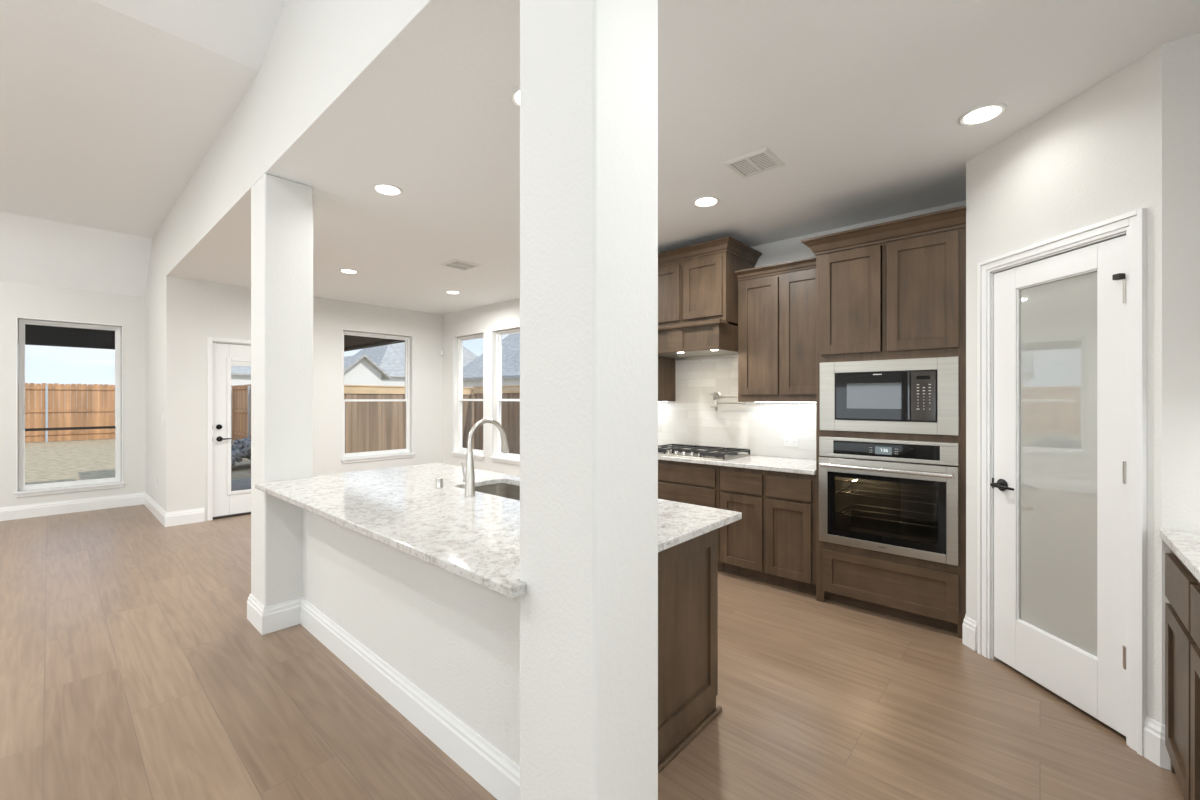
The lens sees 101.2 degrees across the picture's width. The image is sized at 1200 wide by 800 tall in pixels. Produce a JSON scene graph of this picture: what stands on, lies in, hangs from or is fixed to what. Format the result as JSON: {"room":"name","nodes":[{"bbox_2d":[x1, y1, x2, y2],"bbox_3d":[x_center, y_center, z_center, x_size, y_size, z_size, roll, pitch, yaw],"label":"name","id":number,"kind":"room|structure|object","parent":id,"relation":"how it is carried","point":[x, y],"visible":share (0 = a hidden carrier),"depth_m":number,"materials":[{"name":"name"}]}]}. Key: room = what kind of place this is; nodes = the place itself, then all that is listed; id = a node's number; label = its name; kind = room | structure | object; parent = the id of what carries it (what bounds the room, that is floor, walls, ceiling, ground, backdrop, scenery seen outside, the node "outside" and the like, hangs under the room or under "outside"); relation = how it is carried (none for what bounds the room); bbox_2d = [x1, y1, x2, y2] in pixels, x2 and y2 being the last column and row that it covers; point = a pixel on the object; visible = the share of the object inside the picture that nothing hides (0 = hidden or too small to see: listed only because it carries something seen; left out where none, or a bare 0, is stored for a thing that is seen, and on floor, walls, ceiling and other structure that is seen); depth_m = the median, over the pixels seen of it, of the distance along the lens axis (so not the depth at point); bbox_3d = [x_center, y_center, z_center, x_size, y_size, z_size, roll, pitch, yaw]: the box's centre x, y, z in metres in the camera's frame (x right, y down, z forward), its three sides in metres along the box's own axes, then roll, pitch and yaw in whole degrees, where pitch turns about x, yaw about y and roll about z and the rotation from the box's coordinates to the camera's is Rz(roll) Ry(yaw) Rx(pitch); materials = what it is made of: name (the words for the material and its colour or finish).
{"room":"kitchen","nodes":[
{"label":"kitchen","id":0,"kind":"room"},
{"bbox_2d":[0,281,144,506],"bbox_3d":[-7.934,-0.405,4.545,0.150,3.600,5.512,0,0,42],"label":"wall","id":1,"kind":"structure","parent":0,"point":[17,299],"depth_m":6.08,"materials":[{"name":"white paint"}]},
{"bbox_2d":[14,317,124,496],"bbox_3d":[-6.522,0.093,6.092,0.165,2.097,0.927,0,0,42],"label":"window","id":2,"kind":"structure","parent":1,"relation":"in","point":[115,481],"depth_m":6.00,"materials":[{"name":"white plastic"}]},
{"bbox_2d":[25,324,114,349],"bbox_3d":[-8.387,-1.032,5.343,1.570,0.545,4.800,0,0,42],"label":"roof overhang","id":3,"kind":"object","parent":1,"relation":"attached to","point":[41,335],"visible":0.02,"depth_m":7.11,"materials":[{"name":"black"}]},
{"bbox_2d":[0,492,144,520],"bbox_3d":[-7.822,1.317,4.545,0.016,0.156,5.362,0,0,42],"label":"baseboard","id":4,"kind":"structure","parent":1,"relation":"attached to","point":[97,503],"depth_m":6.03,"materials":[{"name":"white paint"}]},
{"bbox_2d":[0,0,285,296],"bbox_3d":[-3.080,-2.010,0.244,13.120,1.490,5.462,0,0,42],"label":"ceiling","id":5,"kind":"structure","parent":0,"point":[109,109],"depth_m":3.49,"materials":[{"name":"white paint"}]},
{"bbox_2d":[251,174,312,606],"bbox_3d":[-2.020,0.024,3.133,0.303,2.743,0.267,0,0,42],"label":"pillar","id":6,"kind":"structure","parent":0,"point":[281,209],"depth_m":3.02,"materials":[{"name":"white paint"}]},
{"bbox_2d":[145,0,430,509],"bbox_3d":[-1.252,-1.055,2.367,13.020,4.900,0.140,0,0,42],"label":"wall","id":7,"kind":"structure","parent":0,"point":[317,49],"depth_m":2.92,"materials":[{"name":"white paint"}]},
{"bbox_2d":[144,492,204,526],"bbox_3d":[-5.280,1.317,6.079,1.766,0.156,0.344,0,0,42],"label":"baseboard","id":8,"kind":"structure","parent":7,"relation":"attached to","point":[167,519],"depth_m":5.53,"materials":[{"name":"white paint"}]},
{"bbox_2d":[164,276,442,520],"bbox_3d":[-3.632,0.024,6.736,0.150,2.743,3.488,0,0,42],"label":"wall","id":9,"kind":"structure","parent":0,"point":[195,311],"depth_m":5.94,"materials":[{"name":"white paint"}]},
{"bbox_2d":[207,337,250,520],"bbox_3d":[-4.204,0.343,6.066,0.168,2.105,1.020,0,0,42],"label":"door","id":10,"kind":"structure","parent":9,"relation":"in","point":[222,502],"depth_m":5.77,"materials":[{"name":"white paint"}]},
{"bbox_2d":[344,335,404,351],"bbox_3d":[-5.351,-1.180,8.330,4.520,0.250,3.500,0,0,42],"label":"porch roof","id":11,"kind":"structure","parent":9,"relation":"attached to","point":[351,342],"depth_m":9.47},
{"bbox_2d":[341,329,414,463],"bbox_3d":[-3.226,-0.040,7.156,0.165,1.844,1.056,0,0,42],"label":"window","id":12,"kind":"structure","parent":9,"relation":"in","point":[378,455],"depth_m":7.22,"materials":[{"name":"white plastic"}]},
{"bbox_2d":[440,315,443,355],"bbox_3d":[-2.511,-1.012,7.827,0.068,0.645,0.068,0,0,42],"label":"sensor","id":13,"kind":"object","parent":9,"relation":"attached to","point":[441,351],"visible":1,"depth_m":7.87,"materials":[{"name":"white plastic"}]},
{"bbox_2d":[302,509,519,766],"bbox_3d":[-0.940,0.961,2.334,2.374,0.868,0.114,0,0,42],"label":"wall","id":14,"kind":"structure","parent":0,"point":[453,637],"depth_m":2.07,"materials":[{"name":"white paint"}]},
{"bbox_2d":[247,594,519,799],"bbox_3d":[-1.141,1.317,2.348,2.693,0.156,0.299,0,0,42],"label":"baseboard","id":15,"kind":"structure","parent":14,"relation":"attached to","point":[499,775],"depth_m":2.16,"materials":[{"name":"white paint"}]},
{"bbox_2d":[443,298,519,475],"bbox_3d":[-1.263,0.024,6.859,3.220,2.743,0.150,0,0,42],"label":"wall","id":16,"kind":"structure","parent":0,"point":[506,314],"depth_m":7.20,"materials":[{"name":"white paint"}]},
{"bbox_2d":[451,331,484,459],"bbox_3d":[-1.946,-0.048,7.438,0.846,1.859,0.165,0,0,42],"label":"window","id":17,"kind":"structure","parent":16,"relation":"in","point":[477,454],"depth_m":7.66,"materials":[{"name":"white plastic"}]},
{"bbox_2d":[489,326,519,464],"bbox_3d":[-1.200,-0.048,6.772,0.846,1.859,0.165,0,0,42],"label":"window","id":18,"kind":"structure","parent":16,"relation":"in","point":[509,460],"depth_m":7.00,"materials":[{"name":"white plastic"}]},
{"bbox_2d":[520,0,657,799],"bbox_3d":[-0.030,0.024,1.356,0.285,2.743,0.267,0,0,42],"label":"pillar","id":19,"kind":"structure","parent":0,"point":[589,68],"depth_m":1.25,"materials":[{"name":"white paint"}]},
{"bbox_2d":[0,504,1184,799],"bbox_3d":[-1.915,1.455,1.609,13.000,0.120,8.850,0,0,42],"label":"floor","id":20,"kind":"structure","parent":0,"point":[133,665],"depth_m":2.23,"materials":[{"name":"brown wood"}]},
{"bbox_2d":[658,529,721,773],"bbox_3d":[-0.634,0.961,2.665,2.384,0.867,0.880,0,0,42],"label":"base cabinet","id":21,"kind":"object","parent":20,"relation":"on","point":[688,570],"visible":0.1,"depth_m":2.01,"materials":[{"name":"brown wood"}]},
{"bbox_2d":[255,463,741,598],"bbox_3d":[-0.723,0.509,2.540,2.522,0.031,1.210,0,0,42],"label":"countertop","id":22,"kind":"structure","parent":21,"relation":"on","point":[476,539],"depth_m":2.11,"materials":[{"name":"stone"}]},
{"bbox_2d":[436,478,442,487],"bbox_3d":[-0.896,0.467,2.750,0.038,0.052,0.038,0,0,42],"label":"air gap","id":23,"kind":"object","parent":22,"relation":"on","point":[439,481],"visible":1,"depth_m":2.73,"materials":[{"name":"grey metal"}]},
{"bbox_2d":[461,418,508,496],"bbox_3d":[-0.604,0.298,2.607,0.091,0.392,0.274,0,0,42],"label":"kitchen faucet","id":24,"kind":"object","parent":22,"relation":"on","point":[469,474],"visible":1,"depth_m":2.51,"materials":[{"name":"grey metal"}]},
{"bbox_2d":[475,483,519,500],"bbox_3d":[-0.465,0.631,2.711,0.755,0.211,0.415,0,0,42],"label":"sink","id":25,"kind":"object","parent":22,"relation":"in","point":[510,491],"visible":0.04,"depth_m":3.02,"materials":[{"name":"silver metal"}]},
{"bbox_2d":[658,460,723,571],"bbox_3d":[0.856,0.961,4.389,0.753,0.867,0.606,0,0,42],"label":"base cabinet","id":26,"kind":"object","parent":20,"relation":"on","point":[683,482],"visible":0.34,"depth_m":4.08,"materials":[{"name":"brown wood"}]},
{"bbox_2d":[719,466,815,595],"bbox_3d":[1.418,0.961,3.887,0.745,0.867,0.606,0,0,42],"label":"base cabinet","id":27,"kind":"object","parent":20,"relation":"on","point":[773,542],"visible":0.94,"depth_m":3.63,"materials":[{"name":"brown wood"}]},
{"bbox_2d":[658,448,815,474],"bbox_3d":[0.769,0.509,4.449,2.462,0.032,0.632,0,0,42],"label":"countertop","id":28,"kind":"structure","parent":27,"relation":"on","point":[770,463],"depth_m":3.83,"materials":[{"name":"stone"}]},
{"bbox_2d":[658,444,750,460],"bbox_3d":[0.850,0.465,4.383,0.820,0.056,0.500,0,0,42],"label":"gas cooktop","id":29,"kind":"object","parent":28,"relation":"in","point":[708,452],"visible":0.94,"depth_m":4.27,"materials":[{"name":"silver metal"}]},
{"bbox_2d":[801,206,965,638],"bbox_3d":[1.956,0.148,3.356,0.915,2.491,0.688,0,0,42],"label":"tall cabinet","id":30,"kind":"object","parent":20,"relation":"on","point":[896,289],"visible":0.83,"depth_m":3.08,"materials":[{"name":"brown wood"}]},
{"bbox_2d":[819,436,958,565],"bbox_3d":[1.930,0.612,3.274,0.775,0.710,0.544,0,0,42],"label":"wall oven","id":31,"kind":"object","parent":30,"relation":"in","point":[897,497],"visible":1,"depth_m":3.22,"materials":[{"name":"silver metal"}]},
{"bbox_2d":[835,503,936,527],"bbox_3d":[1.959,0.775,3.305,0.610,0.005,0.399,0,0,42],"label":"oven rack","id":32,"kind":"object","parent":31,"relation":"in","point":[922,512],"depth_m":3.42,"materials":[{"name":"silver metal"}]},
{"bbox_2d":[835,484,936,504],"bbox_3d":[1.959,0.635,3.305,0.610,0.005,0.399,0,0,42],"label":"oven rack","id":33,"kind":"object","parent":31,"relation":"in","point":[839,489],"depth_m":3.42,"materials":[{"name":"silver metal"}]},
{"bbox_2d":[835,477,936,490],"bbox_3d":[1.959,0.555,3.305,0.610,0.005,0.399,0,0,42],"label":"oven rack","id":34,"kind":"object","parent":31,"relation":"in","point":[837,479],"depth_m":3.24,"materials":[{"name":"silver metal"}]},
{"bbox_2d":[820,356,958,435],"bbox_3d":[1.934,-0.018,3.279,0.775,0.461,0.452,0,0,42],"label":"microwave","id":35,"kind":"object","parent":30,"relation":"in","point":[915,395],"visible":1,"depth_m":3.08,"materials":[{"name":"silver metal"}]},
{"bbox_2d":[1165,549,1199,799],"bbox_3d":[2.082,0.961,1.319,0.652,0.867,0.901,0,0,42],"label":"base cabinet","id":36,"kind":"object","parent":20,"relation":"on","point":[1182,589],"visible":0.99,"depth_m":1.63,"materials":[{"name":"brown wood"}]},
{"bbox_2d":[1159,529,1199,581],"bbox_3d":[2.079,0.509,1.310,0.679,0.032,0.922,0,0,42],"label":"countertop","id":37,"kind":"structure","parent":36,"relation":"on","point":[1185,545],"depth_m":1.66,"materials":[{"name":"stone"}]},
{"bbox_2d":[167,0,1199,314],"bbox_3d":[0.516,-1.408,3.033,11.270,0.120,3.487,0,0,42],"label":"ceiling","id":38,"kind":"structure","parent":0,"point":[861,103],"depth_m":2.38,"materials":[{"name":"white paint"}]},
{"bbox_2d":[339,269,358,273],"bbox_3d":[-2.645,-1.343,5.190,0.184,0.008,0.184,0,0,42],"label":"recessed light","id":39,"kind":"object","parent":38,"relation":"in","point":[349,271],"visible":1,"depth_m":5.19,"materials":[{"name":"white plastic"}]},
{"bbox_2d":[372,183,402,195],"bbox_3d":[-1.366,-1.343,3.170,0.184,0.008,0.184,0,0,42],"label":"recessed light","id":40,"kind":"object","parent":38,"relation":"in","point":[381,188],"visible":1,"depth_m":3.16,"materials":[{"name":"white plastic"}]},
{"bbox_2d":[445,291,460,293],"bbox_3d":[-1.853,-1.343,6.213,0.184,0.008,0.184,0,0,42],"label":"recessed light","id":41,"kind":"object","parent":38,"relation":"in","point":[448,292],"visible":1,"depth_m":6.22,"materials":[{"name":"white plastic"}]},
{"bbox_2d":[440,259,480,269],"bbox_3d":[-1.401,-1.342,4.947,0.280,0.010,0.295,0,0,42],"label":"ceiling vent","id":42,"kind":"object","parent":38,"relation":"in","point":[458,264],"visible":1,"depth_m":4.93,"materials":[{"name":"white plastic"}]},
{"bbox_2d":[510,86,519,107],"bbox_3d":[-0.309,-1.343,2.206,0.184,0.008,0.184,0,0,42],"label":"recessed light","id":43,"kind":"object","parent":38,"relation":"in","point":[515,93],"visible":0.3,"depth_m":2.19,"materials":[{"name":"white plastic"}]},
{"bbox_2d":[692,196,719,206],"bbox_3d":[0.723,-1.343,3.363,0.184,0.008,0.184,0,0,42],"label":"recessed light","id":44,"kind":"object","parent":38,"relation":"in","point":[705,201],"visible":1,"depth_m":3.35,"materials":[{"name":"white plastic"}]},
{"bbox_2d":[723,147,784,177],"bbox_3d":[0.883,-1.342,2.817,0.255,0.010,0.260,0,0,42],"label":"ceiling vent","id":45,"kind":"object","parent":38,"relation":"in","point":[762,160],"visible":1,"depth_m":2.80,"materials":[{"name":"white plastic"}]},
{"bbox_2d":[958,103,1006,125],"bbox_3d":[1.808,-1.343,2.333,0.184,0.008,0.184,0,0,42],"label":"recessed light","id":46,"kind":"object","parent":38,"relation":"in","point":[985,113],"visible":1,"depth_m":2.33,"materials":[{"name":"white plastic"}]},
{"bbox_2d":[751,201,965,459],"bbox_3d":[1.786,0.024,4.103,5.000,2.743,0.200,0,0,42],"label":"wall","id":47,"kind":"structure","parent":0,"point":[791,249],"depth_m":4.09,"materials":[{"name":"white paint"}]},
{"bbox_2d":[658,358,674,401],"bbox_3d":[0.272,-0.513,5.066,0.958,1.080,0.380,0,0,42],"label":"upper cabinet","id":48,"kind":"object","parent":47,"relation":"attached to","point":[666,367],"visible":0.02,"depth_m":4.76,"materials":[{"name":"brown wood"}]},
{"bbox_2d":[658,236,761,360],"bbox_3d":[0.836,-0.825,4.363,0.946,0.896,0.677,0,0,42],"label":"range hood","id":49,"kind":"object","parent":47,"relation":"attached to","point":[698,283],"visible":0.7,"depth_m":4.08,"materials":[{"name":"brown wood"}]},
{"bbox_2d":[658,357,815,459],"bbox_3d":[0.978,0.043,4.682,2.462,0.897,0.011,0,0,42],"label":"tile backsplash","id":50,"kind":"structure","parent":47,"relation":"attached to","point":[761,428],"depth_m":4.51,"materials":[{"name":"white tile"}]},
{"bbox_2d":[709,392,744,410],"bbox_3d":[1.149,0.024,4.434,0.338,0.173,0.130,0,0,42],"label":"pot filler","id":51,"kind":"object","parent":50,"relation":"attached to","point":[716,396],"visible":0.9,"depth_m":4.46,"materials":[{"name":"grey metal"}]},
{"bbox_2d":[784,437,798,446],"bbox_3d":[1.595,0.358,4.117,0.125,0.078,0.008,0,0,42],"label":"wall outlet","id":52,"kind":"object","parent":50,"relation":"attached to","point":[788,441],"visible":1,"depth_m":4.11,"materials":[{"name":"white plastic"}]},
{"bbox_2d":[735,256,815,401],"bbox_3d":[1.503,-0.513,3.958,0.716,1.080,0.367,0,0,42],"label":"upper cabinet","id":53,"kind":"object","parent":47,"relation":"attached to","point":[777,302],"visible":0.85,"depth_m":3.86,"materials":[{"name":"brown wood"}]},
{"bbox_2d":[966,45,1161,723],"bbox_3d":[2.167,0.024,2.345,0.110,2.743,0.934,0,0,-3],"label":"wall","id":54,"kind":"structure","parent":0,"point":[1096,157],"depth_m":2.19,"materials":[{"name":"white paint"}]},
{"bbox_2d":[962,615,976,650],"bbox_3d":[2.086,1.317,2.793,0.041,0.156,0.133,0,0,14],"label":"baseboard","id":55,"kind":"structure","parent":54,"relation":"attached to","point":[969,627],"depth_m":2.76,"materials":[{"name":"white paint"}]},
{"bbox_2d":[977,208,1146,755],"bbox_3d":[2.139,0.325,2.317,0.170,2.141,0.784,0,0,-3],"label":"door","id":56,"kind":"structure","parent":54,"relation":"in","point":[1062,335],"depth_m":2.26,"materials":[{"name":"white paint"}]},
{"bbox_2d":[1143,716,1170,769],"bbox_3d":[2.132,1.317,1.891,0.028,0.156,0.084,0,0,-15],"label":"baseboard","id":57,"kind":"structure","parent":54,"relation":"attached to","point":[1154,748],"depth_m":1.89,"materials":[{"name":"white paint"}]},
{"bbox_2d":[1162,33,1199,724],"bbox_3d":[2.427,0.024,1.693,0.674,2.743,0.110,0,0,42],"label":"wall","id":58,"kind":"structure","parent":0,"point":[1181,57],"depth_m":1.84,"materials":[{"name":"white paint"}]},
{"label":"outside","id":59,"kind":"structure","parent":0,"visible":0},
{"bbox_2d":[25,417,250,484],"bbox_3d":[-9.724,1.665,15.385,85.000,0.300,70.000,0,0,42],"label":"ground","id":60,"kind":"structure","parent":59,"point":[52,461],"depth_m":11.95,"materials":[{"name":"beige bare soil"}]},
{"bbox_2d":[25,383,114,442],"bbox_3d":[-21.972,0.478,14.338,0.121,2.071,17.076,0,0,42],"label":"fence","id":61,"kind":"object","parent":60,"relation":"on","point":[55,405],"visible":0.39,"depth_m":17.65,"materials":[{"name":"brown wood"}]},
{"bbox_2d":[231,478,250,490],"bbox_3d":[-4.921,1.464,7.912,3.320,0.099,3.350,0,0,42],"label":"patio slab","id":62,"kind":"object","parent":60,"relation":"on","point":[244,483],"depth_m":8.16,"materials":[{"name":"concrete"}]},
{"bbox_2d":[231,384,250,440],"bbox_3d":[-11.207,0.508,15.958,13.576,2.011,0.121,0,0,42],"label":"fence","id":63,"kind":"object","parent":60,"relation":"on","point":[240,394],"visible":0.17,"depth_m":17.14,"materials":[{"name":"brown wood"}]},
{"bbox_2d":[231,437,250,466],"bbox_3d":[-7.937,1.205,10.926,1.396,0.732,1.960,0,0,42],"label":"rubble pile","id":64,"kind":"object","parent":60,"relation":"on","point":[241,449],"visible":0.21,"depth_m":10.66,"materials":[{"name":"grey stone"}]},
{"bbox_2d":[231,361,250,385],"bbox_3d":[-32.050,-1.720,40.679,10.700,6.469,10.700,0,0,42],"label":"house","id":65,"kind":"structure","parent":60,"relation":"on","point":[240,375],"depth_m":38.06,"materials":[{"name":"white"}]},
{"bbox_2d":[344,354,390,386],"bbox_3d":[-15.219,-0.396,27.999,8.700,3.819,2.700,0,0,42],"label":"house","id":66,"kind":"structure","parent":60,"relation":"on","point":[360,369],"depth_m":25.39,"materials":[{"name":"white"}]},
{"bbox_2d":[344,385,473,452],"bbox_3d":[-4.781,0.583,12.671,0.110,1.825,3.636,0,0,42],"label":"fence","id":67,"kind":"object","parent":60,"relation":"on","point":[373,425],"visible":0.45,"depth_m":11.98,"materials":[{"name":"brown wood"}]},
{"bbox_2d":[355,342,477,385],"bbox_3d":[-15.652,-2.345,42.529,10.700,7.719,12.100,0,0,42],"label":"house","id":68,"kind":"structure","parent":60,"relation":"on","point":[391,357],"depth_m":37.33,"materials":[{"name":"white"}]},
{"bbox_2d":[463,333,519,388],"bbox_3d":[-1.186,-1.421,27.200,10.700,5.869,9.700,0,0,42],"label":"house","id":69,"kind":"structure","parent":60,"relation":"on","point":[473,371],"depth_m":26.14,"materials":[{"name":"white"}]},
{"bbox_2d":[473,385,519,453],"bbox_3d":[1.675,0.568,9.236,13.996,1.855,0.110,0,0,42],"label":"fence","id":70,"kind":"object","parent":60,"relation":"on","point":[510,410],"visible":0.07,"depth_m":12.87,"materials":[{"name":"brown wood"}]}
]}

